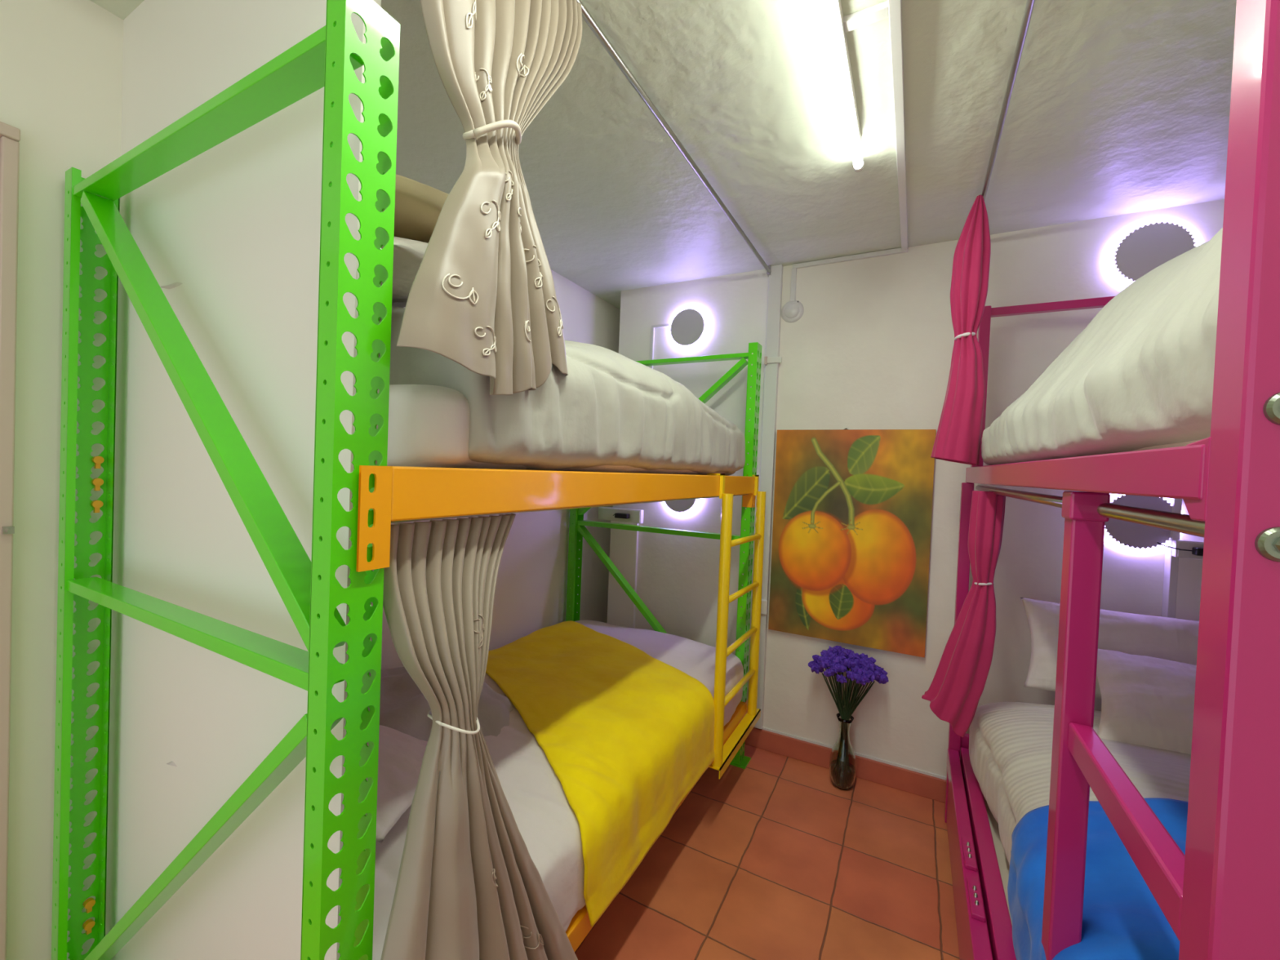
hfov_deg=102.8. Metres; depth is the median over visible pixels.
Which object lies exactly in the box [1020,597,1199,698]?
pillow
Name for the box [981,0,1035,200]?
curtain rod
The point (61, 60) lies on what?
wall
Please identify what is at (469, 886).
curtain
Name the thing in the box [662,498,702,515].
lamp
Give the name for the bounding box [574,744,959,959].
floor
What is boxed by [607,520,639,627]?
trim
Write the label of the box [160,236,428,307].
pillow
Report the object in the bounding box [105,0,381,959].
wall
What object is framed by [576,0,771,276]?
curtain rod
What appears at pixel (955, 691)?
curtain
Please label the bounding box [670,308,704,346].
mirror
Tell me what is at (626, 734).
blanket
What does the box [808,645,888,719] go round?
flower bouquet
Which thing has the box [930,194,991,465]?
curtain
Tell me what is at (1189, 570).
trim
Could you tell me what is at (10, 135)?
door
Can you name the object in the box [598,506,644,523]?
box
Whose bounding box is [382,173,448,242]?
folded blanket
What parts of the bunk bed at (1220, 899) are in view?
kick panel, post, rail, post, rail, post, rail, post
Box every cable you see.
[649,323,670,368]
[1161,497,1182,617]
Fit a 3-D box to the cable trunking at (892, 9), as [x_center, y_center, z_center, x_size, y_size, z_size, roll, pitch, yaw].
[0.118,-0.941,0.801,0.495,0.180,3.520,3,1,28]
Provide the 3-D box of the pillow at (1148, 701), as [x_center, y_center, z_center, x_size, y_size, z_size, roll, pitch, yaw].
[1.683,0.669,1.377,0.723,0.223,0.360,3,1,35]
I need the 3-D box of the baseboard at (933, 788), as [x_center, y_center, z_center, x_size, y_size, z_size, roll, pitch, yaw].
[0.916,1.296,2.356,0.900,0.094,0.016,3,1,28]
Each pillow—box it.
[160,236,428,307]
[166,724,427,843]
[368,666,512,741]
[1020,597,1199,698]
[1096,648,1196,754]
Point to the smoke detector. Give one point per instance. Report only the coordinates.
(791, 312)
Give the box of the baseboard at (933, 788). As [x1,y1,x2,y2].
[744,727,946,802]
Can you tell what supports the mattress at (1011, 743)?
on the bunk bed at (1220, 899)
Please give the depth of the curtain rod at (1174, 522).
0.72 m
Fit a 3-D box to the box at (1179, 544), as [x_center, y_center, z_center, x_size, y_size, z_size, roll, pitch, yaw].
[1.929,0.241,1.745,0.152,0.060,0.038,3,1,28]
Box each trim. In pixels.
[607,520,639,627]
[1175,557,1203,621]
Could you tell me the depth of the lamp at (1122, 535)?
1.85 m
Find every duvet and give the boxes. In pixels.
[378,306,745,474]
[981,227,1222,465]
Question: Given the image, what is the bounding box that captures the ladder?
[706,473,765,778]
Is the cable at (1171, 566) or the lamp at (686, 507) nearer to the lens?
the cable at (1171, 566)
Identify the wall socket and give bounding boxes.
[760,599,767,614]
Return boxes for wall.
[0,0,620,959]
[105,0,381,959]
[613,199,1224,777]
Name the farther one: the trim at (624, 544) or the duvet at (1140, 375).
the trim at (624, 544)
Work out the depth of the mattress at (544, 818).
1.24 m
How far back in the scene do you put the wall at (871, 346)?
2.26 m
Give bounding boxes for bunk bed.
[51,0,762,959]
[944,0,1279,959]
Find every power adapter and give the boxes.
[613,512,630,519]
[1157,542,1203,555]
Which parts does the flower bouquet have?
flower, flower, flower, flower, flower, flower, flower, stem, flower, stem, stem, stem, flower, flower, flower, stem, stem, stem, flower, stem, flower, flower, flower, flower, stem, stem, stem, stem, flower, flower, stem, flower, stem, stem, stem, stem, flower, flower, stem, flower, stem, stem, stem, flower, flower, flower, flower, flower, flower, flower, flower, flower, flower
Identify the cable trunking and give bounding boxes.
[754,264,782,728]
[790,0,907,302]
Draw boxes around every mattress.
[364,620,743,959]
[375,384,735,475]
[968,702,1191,865]
[1131,439,1201,451]
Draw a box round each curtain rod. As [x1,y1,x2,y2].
[391,493,747,522]
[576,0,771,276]
[975,484,1204,537]
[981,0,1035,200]
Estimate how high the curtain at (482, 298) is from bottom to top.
0.865 m
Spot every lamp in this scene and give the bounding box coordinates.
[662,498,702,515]
[668,306,710,351]
[1103,218,1200,288]
[1103,493,1182,554]
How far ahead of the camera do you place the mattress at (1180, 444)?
0.72 m
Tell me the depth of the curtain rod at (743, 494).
1.07 m
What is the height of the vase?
0.304 m
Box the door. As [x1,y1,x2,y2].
[0,121,20,959]
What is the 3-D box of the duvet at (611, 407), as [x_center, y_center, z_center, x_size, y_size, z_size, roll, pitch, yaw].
[-0.300,-0.233,1.842,1.035,0.399,1.727,3,1,28]
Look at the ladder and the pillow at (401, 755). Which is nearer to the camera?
the pillow at (401, 755)
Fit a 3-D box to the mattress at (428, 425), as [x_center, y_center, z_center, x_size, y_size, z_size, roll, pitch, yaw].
[-0.350,-0.113,1.790,0.978,0.179,1.765,3,1,28]
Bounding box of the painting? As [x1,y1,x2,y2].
[768,427,936,657]
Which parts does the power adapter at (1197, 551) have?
cord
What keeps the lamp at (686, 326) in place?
attached to the wall at (871, 346)
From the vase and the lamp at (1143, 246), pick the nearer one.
the lamp at (1143, 246)
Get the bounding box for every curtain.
[380,513,577,959]
[395,0,582,395]
[921,490,1005,737]
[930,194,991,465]
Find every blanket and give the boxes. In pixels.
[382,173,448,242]
[485,620,715,926]
[1007,797,1188,959]
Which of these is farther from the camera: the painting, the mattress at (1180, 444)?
the painting
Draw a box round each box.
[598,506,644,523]
[1171,539,1204,559]
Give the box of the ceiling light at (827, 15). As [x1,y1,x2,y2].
[807,0,864,172]
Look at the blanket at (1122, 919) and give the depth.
0.97 m
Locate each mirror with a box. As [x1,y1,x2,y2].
[664,498,696,512]
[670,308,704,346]
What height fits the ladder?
1.138 m
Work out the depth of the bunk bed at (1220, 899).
0.47 m
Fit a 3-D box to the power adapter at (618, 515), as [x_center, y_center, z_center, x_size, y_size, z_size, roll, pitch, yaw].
[-0.108,0.195,2.797,0.106,0.026,0.035,3,1,28]
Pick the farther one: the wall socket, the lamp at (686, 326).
the lamp at (686, 326)
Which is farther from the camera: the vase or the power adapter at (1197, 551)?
the vase
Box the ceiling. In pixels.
[89,0,1236,309]
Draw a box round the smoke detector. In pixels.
[781,300,804,322]
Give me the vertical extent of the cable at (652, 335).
0.350 m
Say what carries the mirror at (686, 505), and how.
attached to the lamp at (686, 507)
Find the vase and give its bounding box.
[829,712,856,790]
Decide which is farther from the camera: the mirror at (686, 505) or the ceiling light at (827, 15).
the mirror at (686, 505)
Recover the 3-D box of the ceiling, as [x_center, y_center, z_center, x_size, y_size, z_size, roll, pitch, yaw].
[0.333,-1.075,0.902,3.240,0.100,4.500,3,1,28]
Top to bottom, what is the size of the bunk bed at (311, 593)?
1.955 m

